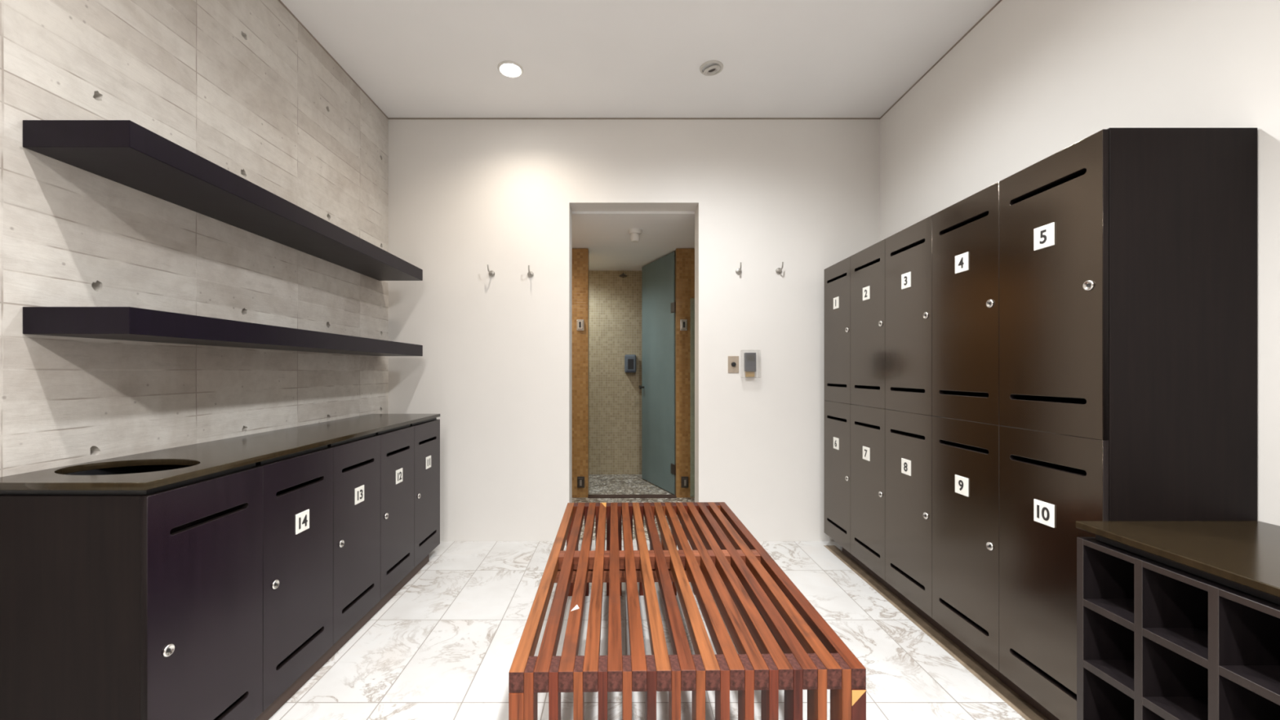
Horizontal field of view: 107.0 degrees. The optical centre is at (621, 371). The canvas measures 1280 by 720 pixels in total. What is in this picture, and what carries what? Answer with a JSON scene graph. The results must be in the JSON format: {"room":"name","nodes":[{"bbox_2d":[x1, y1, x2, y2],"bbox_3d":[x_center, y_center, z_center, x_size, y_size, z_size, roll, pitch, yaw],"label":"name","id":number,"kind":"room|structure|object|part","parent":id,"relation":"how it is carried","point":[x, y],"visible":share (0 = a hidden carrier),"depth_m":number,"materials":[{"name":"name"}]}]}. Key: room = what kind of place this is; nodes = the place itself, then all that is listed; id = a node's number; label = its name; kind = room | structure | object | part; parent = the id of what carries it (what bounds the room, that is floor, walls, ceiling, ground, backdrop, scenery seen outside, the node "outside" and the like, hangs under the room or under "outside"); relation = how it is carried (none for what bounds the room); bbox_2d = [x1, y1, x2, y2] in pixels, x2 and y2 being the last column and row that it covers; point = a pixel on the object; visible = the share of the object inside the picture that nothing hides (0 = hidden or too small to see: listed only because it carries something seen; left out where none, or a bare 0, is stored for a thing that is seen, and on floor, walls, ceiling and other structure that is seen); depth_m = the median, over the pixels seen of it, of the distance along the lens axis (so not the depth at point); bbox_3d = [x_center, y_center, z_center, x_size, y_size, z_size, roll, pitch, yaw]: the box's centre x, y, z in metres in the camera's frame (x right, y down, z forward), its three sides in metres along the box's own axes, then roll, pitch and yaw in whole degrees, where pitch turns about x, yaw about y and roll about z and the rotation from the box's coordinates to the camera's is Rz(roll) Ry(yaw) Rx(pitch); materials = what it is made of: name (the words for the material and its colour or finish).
{"room":"changing room","nodes":[
{"label":"changing room","id":0,"kind":"room"},
{"bbox_2d":[0,0,388,476],"bbox_3d":[-1.640,-0.276,0.599,0.200,2.797,5.397,0,0,0],"label":"wall","id":1,"kind":"structure","parent":0,"point":[241,86],"depth_m":1.64,"materials":[{"name":"concrete"}]},
{"bbox_2d":[22,120,422,280],"bbox_3d":[-1.401,-0.611,2.113,0.276,0.070,1.794,0,0,0],"label":"wall shelf","id":2,"kind":"object","parent":1,"relation":"attached to","point":[126,153],"visible":1,"depth_m":1.50,"materials":[{"name":"black laminate"}]},
{"bbox_2d":[22,306,422,355],"bbox_3d":[-1.401,-0.131,2.113,0.276,0.070,1.794,0,0,0],"label":"wall shelf","id":3,"kind":"object","parent":1,"relation":"attached to","point":[121,323],"visible":1,"depth_m":1.40,"materials":[{"name":"black laminate"}]},
{"bbox_2d":[278,0,388,119],"bbox_3d":[-1.544,-1.672,0.613,0.012,0.014,5.026,0,0,0],"label":"trim","id":4,"kind":"structure","parent":1,"relation":"attached to","point":[280,1],"depth_m":2.48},
{"bbox_2d":[254,554,429,719],"bbox_3d":[-1.337,1.095,1.970,0.400,0.056,1.660,0,0,0],"label":"trim","id":5,"kind":"structure","parent":1,"relation":"attached to","point":[312,670],"depth_m":1.86,"materials":[{"name":"black wood"}]},
{"bbox_2d":[588,271,641,474],"bbox_3d":[0.100,0.013,5.235,2.800,2.220,0.150,0,0,0],"label":"wall","id":6,"kind":"structure","parent":0,"point":[615,301],"depth_m":5.16,"materials":[{"name":"beige tile"}]},
{"bbox_2d":[624,354,635,373],"bbox_3d":[0.098,-0.082,5.111,0.124,0.196,0.098,0,0,0],"label":"soap dispenser","id":7,"kind":"object","parent":6,"relation":"attached to","point":[629,359],"visible":1,"depth_m":5.07,"materials":[{"name":"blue plastic"}]},
{"bbox_2d":[572,211,694,271],"bbox_3d":[0.100,-1.147,4.303,2.800,0.100,2.013,0,0,0],"label":"ceiling","id":8,"kind":"structure","parent":0,"point":[606,235],"depth_m":3.85,"materials":[{"name":"white paint"}]},
{"bbox_2d":[628,228,641,242],"bbox_3d":[0.108,-1.052,3.680,0.104,0.090,0.104,0,0,0],"label":"smoke detector","id":9,"kind":"object","parent":8,"relation":"attached to","point":[635,233],"visible":1,"depth_m":3.65,"materials":[{"name":"white plastic"}]},
{"bbox_2d":[572,248,694,497],"bbox_3d":[0.100,0.015,4.270,2.800,2.216,0.120,0,0,0],"label":"wall","id":10,"kind":"structure","parent":0,"point":[684,257],"depth_m":4.21,"materials":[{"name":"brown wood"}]},
{"bbox_2d":[576,319,583,330],"bbox_3d":[-0.365,-0.412,4.194,0.064,0.100,0.032,0,0,0],"label":"glass clamp","id":11,"kind":"object","parent":10,"relation":"attached to","point":[580,322],"visible":1,"depth_m":4.18,"materials":[{"name":"metal"}]},
{"bbox_2d":[577,476,584,488],"bbox_3d":[-0.359,0.984,4.194,0.064,0.100,0.032,0,0,0],"label":"glass clamp","id":12,"kind":"object","parent":10,"relation":"attached to","point":[580,480],"visible":1,"depth_m":4.18,"materials":[{"name":"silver metal"}]},
{"bbox_2d":[587,494,676,497],"bbox_3d":[0.096,1.117,4.230,0.784,0.012,0.080,0,0,0],"label":"trim","id":13,"kind":"structure","parent":10,"relation":"attached to","point":[588,495],"depth_m":4.19,"materials":[{"name":"grey stone"}]},
{"bbox_2d":[638,251,675,494],"bbox_3d":[0.354,0.015,4.584,0.114,2.193,0.723,0,0,-22],"label":"door","id":14,"kind":"structure","parent":10,"relation":"in","point":[657,387],"depth_m":4.56,"materials":[{"name":"teal glass"}]},
{"bbox_2d":[680,319,687,330],"bbox_3d":[0.554,-0.412,4.194,0.064,0.100,0.032,0,0,0],"label":"glass clamp","id":15,"kind":"object","parent":10,"relation":"attached to","point":[683,322],"visible":1,"depth_m":4.18,"materials":[{"name":"metal"}]},
{"bbox_2d":[680,476,688,488],"bbox_3d":[0.563,0.984,4.194,0.064,0.100,0.032,0,0,0],"label":"glass clamp","id":16,"kind":"object","parent":10,"relation":"attached to","point":[684,480],"visible":1,"depth_m":4.18,"materials":[{"name":"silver metal"}]},
{"bbox_2d":[388,119,879,541],"bbox_3d":[0.085,-0.276,3.212,3.249,2.797,0.169,0,0,0],"label":"wall","id":17,"kind":"structure","parent":0,"point":[466,196],"depth_m":3.13,"materials":[{"name":"white paint"}]},
{"bbox_2d":[487,264,494,276],"bbox_3d":[-0.855,-0.658,3.096,0.040,0.067,0.064,0,0,0],"label":"coat hook","id":18,"kind":"object","parent":17,"relation":"attached to","point":[491,273],"visible":1,"depth_m":3.12,"materials":[{"name":"metal"}]},
{"bbox_2d":[527,265,533,277],"bbox_3d":[-0.599,-0.654,3.096,0.040,0.066,0.064,0,0,0],"label":"coat hook","id":19,"kind":"object","parent":17,"relation":"attached to","point":[530,273],"visible":1,"depth_m":3.12,"materials":[{"name":"metal"}]},
{"bbox_2d":[388,117,879,119],"bbox_3d":[0.085,-1.672,3.132,3.249,0.014,0.012,0,0,0],"label":"trim","id":20,"kind":"structure","parent":17,"relation":"attached to","point":[388,117],"depth_m":3.13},
{"bbox_2d":[728,355,738,373],"bbox_3d":[0.740,-0.046,3.119,0.072,0.110,0.019,0,0,0],"label":"switch plate","id":21,"kind":"object","parent":17,"relation":"attached to","point":[733,361],"visible":1,"depth_m":3.12,"materials":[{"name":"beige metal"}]},
{"bbox_2d":[735,262,742,274],"bbox_3d":[0.775,-0.673,3.096,0.040,0.066,0.064,0,0,0],"label":"coat hook","id":22,"kind":"object","parent":17,"relation":"attached to","point":[738,271],"visible":1,"depth_m":3.12,"materials":[{"name":"metal"}]},
{"bbox_2d":[744,352,755,377],"bbox_3d":[0.846,-0.048,3.098,0.120,0.182,0.060,0,0,0],"label":"thermostat","id":23,"kind":"object","parent":17,"relation":"attached to","point":[749,357],"visible":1,"depth_m":3.09,"materials":[{"name":"grey plastic"}]},
{"bbox_2d":[775,262,783,274],"bbox_3d":[1.040,-0.676,3.096,0.040,0.066,0.064,0,0,0],"label":"coat hook","id":24,"kind":"object","parent":17,"relation":"attached to","point":[779,270],"visible":1,"depth_m":3.12,"materials":[{"name":"metal"}]},
{"bbox_2d":[280,0,999,117],"bbox_3d":[0.085,-1.749,0.599,3.649,0.150,5.397,0,0,0],"label":"ceiling","id":25,"kind":"structure","parent":0,"point":[411,58],"depth_m":2.46,"materials":[{"name":"white paint"}]},
{"bbox_2d":[497,60,523,77],"bbox_3d":[-0.613,-1.669,2.620,0.140,0.010,0.140,0,0,0],"label":"recessed light","id":26,"kind":"object","parent":25,"relation":"in","point":[507,68],"visible":1,"depth_m":2.61,"materials":[{"name":"white plastic"}]},
{"bbox_2d":[699,60,723,75],"bbox_3d":[0.497,-1.660,2.610,0.128,0.036,0.128,0,0,0],"label":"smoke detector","id":27,"kind":"object","parent":25,"relation":"in","point":[714,69],"visible":1,"depth_m":2.59,"materials":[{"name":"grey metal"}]},
{"bbox_2d":[268,474,1025,719],"bbox_3d":[0.085,1.198,1.605,3.649,0.150,7.410,0,0,0],"label":"floor","id":28,"kind":"structure","parent":0,"point":[444,646],"depth_m":1.93,"materials":[{"name":"white stone"}]},
{"bbox_2d":[0,462,262,719],"bbox_3d":[-1.322,0.672,1.299,0.416,0.785,0.361,0,0,0],"label":"base cabinet","id":29,"kind":"object","parent":28,"relation":"on","point":[148,604],"visible":0.98,"depth_m":1.12,"materials":[{"name":"black wood"}]},
{"bbox_3d":[-1.328,0.313,1.308,0.372,0.066,0.340,0,0,0],"label":"rail","id":30,"kind":"part","parent":29,"relation":"part of","materials":[{"name":"black plastic"}]},
{"bbox_3d":[-1.129,0.680,1.299,0.017,0.768,0.361,0,0,0],"label":"door","id":31,"kind":"part","parent":29,"relation":"part of","materials":[{"name":"black laminate"}]},
{"bbox_2d":[141,444,333,711],"bbox_3d":[-1.322,0.672,1.660,0.416,0.785,0.361,0,0,0],"label":"base cabinet","id":32,"kind":"object","parent":28,"relation":"on","point":[298,486],"visible":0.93,"depth_m":1.63,"materials":[{"name":"black wood"}]},
{"bbox_3d":[-1.328,0.313,1.670,0.372,0.066,0.340,0,0,0],"label":"rail","id":33,"kind":"part","parent":32,"relation":"part of","materials":[{"name":"black plastic"}]},
{"bbox_3d":[-1.129,0.680,1.660,0.017,0.768,0.361,0,0,0],"label":"door","id":34,"kind":"part","parent":32,"relation":"part of","materials":[{"name":"black laminate"}]},
{"bbox_3d":[-1.118,0.527,1.660,0.004,0.068,0.068,0,0,0],"label":"number plate","id":35,"kind":"part","parent":32,"relation":"part of","materials":[{"name":"white plastic"}]},
{"bbox_2d":[327,432,380,644],"bbox_3d":[-1.322,0.672,2.022,0.416,0.785,0.361,0,0,0],"label":"base cabinet","id":36,"kind":"object","parent":28,"relation":"on","point":[357,460],"visible":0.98,"depth_m":2.00,"materials":[{"name":"black wood"}]},
{"bbox_3d":[-1.328,0.313,2.031,0.372,0.066,0.340,0,0,0],"label":"rail","id":37,"kind":"part","parent":36,"relation":"part of","materials":[{"name":"black plastic"}]},
{"bbox_3d":[-1.118,0.527,2.022,0.004,0.068,0.068,0,0,0],"label":"number plate","id":38,"kind":"part","parent":36,"relation":"part of","materials":[{"name":"white plastic"}]},
{"bbox_2d":[375,424,414,599],"bbox_3d":[-1.322,0.672,2.383,0.416,0.785,0.361,0,0,0],"label":"base cabinet","id":39,"kind":"object","parent":28,"relation":"on","point":[397,444],"visible":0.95,"depth_m":2.36,"materials":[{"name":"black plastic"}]},
{"bbox_3d":[-1.328,0.313,2.392,0.372,0.066,0.340,0,0,0],"label":"rail","id":40,"kind":"part","parent":39,"relation":"part of","materials":[{"name":"black plastic"}]},
{"bbox_3d":[-1.118,0.527,2.383,0.004,0.068,0.068,0,0,0],"label":"number plate","id":41,"kind":"part","parent":39,"relation":"part of","materials":[{"name":"white plastic"}]},
{"bbox_2d":[410,417,439,567],"bbox_3d":[-1.322,0.672,2.744,0.416,0.785,0.361,0,0,0],"label":"base cabinet","id":42,"kind":"object","parent":28,"relation":"on","point":[427,433],"visible":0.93,"depth_m":2.73,"materials":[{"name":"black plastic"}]},
{"bbox_2d":[0,413,439,490],"bbox_3d":[-1.329,0.271,2.019,0.420,0.018,1.813,0,0,0],"label":"countertop","id":43,"kind":"structure","parent":42,"relation":"on","point":[206,458],"depth_m":1.45,"materials":[{"name":"black stone"}]},
{"bbox_3d":[-1.328,0.313,2.754,0.372,0.066,0.340,0,0,0],"label":"rail","id":44,"kind":"part","parent":42,"relation":"part of","materials":[{"name":"black plastic"}]},
{"bbox_3d":[-1.118,0.527,2.744,0.004,0.068,0.068,0,0,0],"label":"number plate","id":45,"kind":"part","parent":42,"relation":"part of","materials":[{"name":"white plastic"}]},
{"bbox_2d":[508,502,866,719],"bbox_3d":[0.140,0.898,1.748,0.807,0.451,1.368,0,0,-1],"label":"slatted bench","id":46,"kind":"object","parent":28,"relation":"on","point":[781,642],"visible":1,"depth_m":1.24,"materials":[{"name":"red wood"}]},
{"bbox_3d":[-0.235,0.921,1.089,0.034,0.403,0.062,0,0,-1],"label":"leg","id":47,"kind":"part","parent":46,"relation":"part of","materials":[{"name":"red wood"}]},
{"bbox_3d":[-0.208,0.898,1.089,0.021,0.450,0.062,0,0,-1],"label":"leg","id":48,"kind":"part","parent":46,"relation":"part of","materials":[{"name":"red wood"}]},
{"bbox_3d":[-0.153,0.898,1.090,0.021,0.450,0.062,0,0,-1],"label":"leg","id":49,"kind":"part","parent":46,"relation":"part of","materials":[{"name":"red wood"}]},
{"bbox_3d":[-0.257,0.921,2.394,0.034,0.403,0.062,0,0,-1],"label":"leg","id":50,"kind":"part","parent":46,"relation":"part of","materials":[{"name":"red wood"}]},
{"bbox_3d":[-0.230,0.898,2.395,0.021,0.450,0.062,0,0,-1],"label":"leg","id":51,"kind":"part","parent":46,"relation":"part of","materials":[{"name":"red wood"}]},
{"bbox_3d":[-0.098,0.898,1.091,0.021,0.450,0.062,0,0,-1],"label":"leg","id":52,"kind":"part","parent":46,"relation":"part of","materials":[{"name":"red wood"}]},
{"bbox_3d":[-0.175,0.898,2.396,0.021,0.450,0.062,0,0,-1],"label":"leg","id":53,"kind":"part","parent":46,"relation":"part of","materials":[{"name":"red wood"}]},
{"bbox_3d":[-0.119,0.898,2.397,0.021,0.450,0.062,0,0,-1],"label":"leg","id":54,"kind":"part","parent":46,"relation":"part of","materials":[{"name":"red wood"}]},
{"bbox_3d":[-0.042,0.898,1.092,0.021,0.450,0.062,0,0,-1],"label":"leg","id":55,"kind":"part","parent":46,"relation":"part of","materials":[{"name":"red wood"}]},
{"bbox_3d":[-0.064,0.898,2.397,0.021,0.450,0.062,0,0,-1],"label":"leg","id":56,"kind":"part","parent":46,"relation":"part of","materials":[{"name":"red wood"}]},
{"bbox_3d":[-0.009,0.898,2.398,0.021,0.450,0.062,0,0,-1],"label":"leg","id":57,"kind":"part","parent":46,"relation":"part of","materials":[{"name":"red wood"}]},
{"bbox_3d":[0.013,0.898,1.093,0.021,0.450,0.062,0,0,-1],"label":"leg","id":58,"kind":"part","parent":46,"relation":"part of","materials":[{"name":"red wood"}]},
{"bbox_3d":[0.046,0.898,2.399,0.021,0.450,0.062,0,0,-1],"label":"leg","id":59,"kind":"part","parent":46,"relation":"part of","materials":[{"name":"red wood"}]},
{"bbox_3d":[0.101,0.898,2.400,0.021,0.450,0.062,0,0,-1],"label":"leg","id":60,"kind":"part","parent":46,"relation":"part of","materials":[{"name":"red wood"}]},
{"bbox_3d":[0.068,0.898,1.094,0.021,0.450,0.062,0,0,-1],"label":"leg","id":61,"kind":"part","parent":46,"relation":"part of","materials":[{"name":"red wood"}]},
{"bbox_3d":[0.157,0.898,2.401,0.021,0.450,0.062,0,0,-1],"label":"leg","id":62,"kind":"part","parent":46,"relation":"part of","materials":[{"name":"red wood"}]},
{"bbox_3d":[0.212,0.898,2.402,0.021,0.450,0.062,0,0,-1],"label":"leg","id":63,"kind":"part","parent":46,"relation":"part of","materials":[{"name":"red wood"}]},
{"bbox_3d":[0.267,0.898,2.403,0.021,0.450,0.062,0,0,-1],"label":"leg","id":64,"kind":"part","parent":46,"relation":"part of","materials":[{"name":"red wood"}]},
{"bbox_3d":[0.123,0.898,1.095,0.021,0.450,0.062,0,0,-1],"label":"leg","id":65,"kind":"part","parent":46,"relation":"part of","materials":[{"name":"red wood"}]},
{"bbox_3d":[0.322,0.898,2.404,0.021,0.450,0.062,0,0,-1],"label":"leg","id":66,"kind":"part","parent":46,"relation":"part of","materials":[{"name":"red wood"}]},
{"bbox_3d":[0.377,0.898,2.405,0.021,0.450,0.062,0,0,-1],"label":"leg","id":67,"kind":"part","parent":46,"relation":"part of","materials":[{"name":"red wood"}]},
{"bbox_3d":[0.178,0.898,1.096,0.021,0.450,0.062,0,0,-1],"label":"leg","id":68,"kind":"part","parent":46,"relation":"part of","materials":[{"name":"red wood"}]},
{"bbox_3d":[0.432,0.898,2.406,0.021,0.450,0.062,0,0,-1],"label":"leg","id":69,"kind":"part","parent":46,"relation":"part of","materials":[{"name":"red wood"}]},
{"bbox_3d":[0.488,0.898,2.407,0.021,0.450,0.062,0,0,-1],"label":"leg","id":70,"kind":"part","parent":46,"relation":"part of","materials":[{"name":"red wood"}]},
{"bbox_3d":[0.234,0.898,1.097,0.021,0.450,0.062,0,0,-1],"label":"leg","id":71,"kind":"part","parent":46,"relation":"part of","materials":[{"name":"red wood"}]},
{"bbox_3d":[0.289,0.898,1.098,0.021,0.450,0.062,0,0,-1],"label":"leg","id":72,"kind":"part","parent":46,"relation":"part of","materials":[{"name":"red wood"}]},
{"bbox_3d":[0.344,0.898,1.099,0.021,0.450,0.062,0,0,-1],"label":"leg","id":73,"kind":"part","parent":46,"relation":"part of","materials":[{"name":"red wood"}]},
{"bbox_3d":[0.399,0.898,1.099,0.021,0.450,0.062,0,0,-1],"label":"leg","id":74,"kind":"part","parent":46,"relation":"part of","materials":[{"name":"red wood"}]},
{"bbox_3d":[0.454,0.898,1.100,0.021,0.450,0.062,0,0,-1],"label":"leg","id":75,"kind":"part","parent":46,"relation":"part of","materials":[{"name":"red wood"}]},
{"bbox_3d":[0.510,0.898,1.101,0.021,0.450,0.062,0,0,-1],"label":"leg","id":76,"kind":"part","parent":46,"relation":"part of","materials":[{"name":"red wood"}]},
{"bbox_3d":[0.537,0.921,1.102,0.034,0.403,0.062,0,0,-1],"label":"leg","id":77,"kind":"part","parent":46,"relation":"part of","materials":[{"name":"red wood"}]},
{"bbox_2d":[1075,520,1279,719],"bbox_3d":[1.460,0.761,0.831,0.491,0.723,0.872,0,0,0],"label":"shoe rack","id":78,"kind":"object","parent":28,"relation":"on","point":[1176,620],"visible":1,"depth_m":1.11,"materials":[{"name":"black wood"}]},
{"bbox_3d":[1.452,0.783,1.258,0.467,0.680,0.018,0,0,0],"label":"panel","id":79,"kind":"part","parent":78,"relation":"part of","materials":[{"name":"brown laminate"}]},
{"bbox_2d":[1083,659,1208,719],"bbox_3d":[1.452,0.771,0.833,0.466,0.020,0.860,0,0,0],"label":"shelf","id":80,"kind":"object","parent":78,"relation":"attached to","point":[1119,673],"depth_m":1.11,"materials":[{"name":"brown laminate"}]},
{"bbox_2d":[1083,599,1279,705],"bbox_3d":[1.452,0.610,0.833,0.466,0.019,0.860,0,0,0],"label":"shelf","id":81,"kind":"object","parent":78,"relation":"attached to","point":[1189,640],"depth_m":1.04,"materials":[{"name":"brown laminate"}]},
{"bbox_3d":[1.476,0.430,0.833,0.457,0.025,0.828,0,0,0],"label":"recess rail","id":82,"kind":"part","parent":78,"relation":"part of","materials":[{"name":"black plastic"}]},
{"bbox_2d":[823,545,1048,719],"bbox_3d":[1.339,1.127,2.165,0.073,0.011,1.770,0,0,0],"label":"baseboard","id":83,"kind":"structure","parent":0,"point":[1018,704],"depth_m":1.93,"materials":[{"name":"beige wood"}]},
{"bbox_2d":[880,0,1279,525],"bbox_3d":[1.809,-0.276,0.599,0.200,2.797,5.397,0,0,0],"label":"wall","id":84,"kind":"structure","parent":0,"point":[1033,80],"depth_m":1.72,"materials":[{"name":"white paint"}]},
{"bbox_2d":[880,0,1002,119],"bbox_3d":[1.713,-1.672,0.613,0.012,0.014,5.026,0,0,0],"label":"trim","id":85,"kind":"structure","parent":84,"relation":"attached to","point":[999,1],"depth_m":2.48,"materials":[{"name":"white paint"}]},
{"bbox_2d":[842,547,1059,719],"bbox_3d":[1.541,1.075,2.125,0.330,0.095,1.650,0,0,0],"label":"trim","id":86,"kind":"structure","parent":84,"relation":"attached to","point":[1005,680],"depth_m":1.89,"materials":[{"name":"black wood"}]},
{"bbox_2d":[824,400,850,553],"bbox_3d":[1.493,0.606,2.838,0.418,0.841,0.348,0,0,0],"label":"locker","id":87,"kind":"object","parent":86,"relation":"on","point":[837,415],"visible":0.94,"depth_m":2.82,"materials":[{"name":"brown laminate"}]},
{"bbox_3d":[1.288,0.432,2.838,0.004,0.068,0.068,0,0,0],"label":"number plate","id":88,"kind":"part","parent":87,"relation":"part of","materials":[{"name":"white plastic"}]},
{"bbox_2d":[824,256,850,404],"bbox_3d":[1.493,-0.232,2.838,0.418,0.834,0.348,0,0,0],"label":"locker","id":89,"kind":"object","parent":87,"relation":"on","point":[837,276],"visible":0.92,"depth_m":2.82,"materials":[{"name":"brown laminate"}]},
{"bbox_3d":[1.288,-0.410,2.838,0.004,0.068,0.068,0,0,0],"label":"number plate","id":90,"kind":"part","parent":89,"relation":"part of","materials":[{"name":"white plastic"}]},
{"bbox_2d":[850,404,884,580],"bbox_3d":[1.493,0.606,2.490,0.418,0.841,0.348,0,0,0],"label":"locker","id":91,"kind":"object","parent":86,"relation":"on","point":[867,423],"visible":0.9,"depth_m":2.48,"materials":[{"name":"brown laminate"}]},
{"bbox_3d":[1.288,0.432,2.490,0.004,0.068,0.068,0,0,0],"label":"number plate","id":92,"kind":"part","parent":91,"relation":"part of","materials":[{"name":"white plastic"}]},
{"bbox_2d":[850,239,884,408],"bbox_3d":[1.493,-0.232,2.490,0.418,0.834,0.348,0,0,0],"label":"locker","id":93,"kind":"object","parent":91,"relation":"on","point":[868,264],"visible":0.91,"depth_m":2.48,"materials":[{"name":"brown laminate"}]},
{"bbox_3d":[1.288,-0.410,2.490,0.004,0.068,0.068,0,0,0],"label":"number plate","id":94,"kind":"part","parent":93,"relation":"part of","materials":[{"name":"white plastic"}]},
{"bbox_2d":[884,408,933,617],"bbox_3d":[1.493,0.606,2.140,0.418,0.841,0.348,0,0,0],"label":"locker","id":95,"kind":"object","parent":86,"relation":"on","point":[908,435],"visible":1,"depth_m":2.13,"materials":[{"name":"brown laminate"}]},
{"bbox_3d":[1.288,0.432,2.140,0.004,0.068,0.068,0,0,0],"label":"number plate","id":96,"kind":"part","parent":95,"relation":"part of","materials":[{"name":"white plastic"}]},
{"bbox_2d":[884,215,932,415],"bbox_3d":[1.493,-0.232,2.140,0.418,0.834,0.348,0,0,0],"label":"locker","id":97,"kind":"object","parent":95,"relation":"on","point":[908,251],"visible":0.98,"depth_m":2.13,"materials":[{"name":"brown laminate"}]},
{"bbox_3d":[1.288,-0.410,2.140,0.004,0.068,0.068,0,0,0],"label":"number plate","id":98,"kind":"part","parent":97,"relation":"part of","materials":[{"name":"white plastic"}]},
{"bbox_2d":[932,416,999,671],"bbox_3d":[1.493,0.606,1.792,0.418,0.841,0.348,0,0,0],"label":"locker","id":99,"kind":"object","parent":86,"relation":"on","point":[966,454],"visible":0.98,"depth_m":1.77,"materials":[{"name":"brown laminate"}]},
{"bbox_3d":[1.288,0.432,1.792,0.004,0.068,0.068,0,0,0],"label":"number plate","id":100,"kind":"part","parent":99,"relation":"part of","materials":[{"name":"white plastic"}]},
{"bbox_2d":[932,182,999,425],"bbox_3d":[1.493,-0.232,1.792,0.418,0.834,0.348,0,0,0],"label":"locker","id":101,"kind":"object","parent":99,"relation":"on","point":[966,233],"visible":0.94,"depth_m":1.77,"materials":[{"name":"brown laminate"}]},
{"bbox_3d":[1.288,-0.410,1.792,0.004,0.068,0.068,0,0,0],"label":"number plate","id":102,"kind":"part","parent":101,"relation":"part of","materials":[{"name":"white plastic"}]},
{"bbox_2d":[999,425,1108,719],"bbox_3d":[1.493,0.606,1.442,0.418,0.841,0.348,0,0,0],"label":"locker","id":103,"kind":"object","parent":86,"relation":"on","point":[1049,482],"visible":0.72,"depth_m":1.45,"materials":[{"name":"brown laminate"}]},
{"bbox_3d":[1.288,0.432,1.442,0.004,0.068,0.068,0,0,0],"label":"number plate","id":104,"kind":"part","parent":103,"relation":"part of","materials":[{"name":"white plastic"}]},
{"bbox_2d":[999,128,1108,439],"bbox_3d":[1.493,-0.232,1.442,0.418,0.834,0.348,0,0,0],"label":"locker","id":105,"kind":"object","parent":103,"relation":"on","point":[1054,211],"visible":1,"depth_m":1.41,"materials":[{"name":"brown laminate"}]},
{"bbox_3d":[1.288,-0.410,1.442,0.004,0.068,0.068,0,0,0],"label":"number plate","id":106,"kind":"part","parent":105,"relation":"part of","materials":[{"name":"white plastic"}]},
{"bbox_2d":[1107,128,1257,520],"bbox_3d":[1.507,0.202,1.274,0.396,1.709,0.012,0,0,0],"label":"end panel","id":107,"kind":"object","parent":103,"relation":"attached to","point":[1182,440],"visible":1,"depth_m":1.27,"materials":[{"name":"black wood"}]}
]}

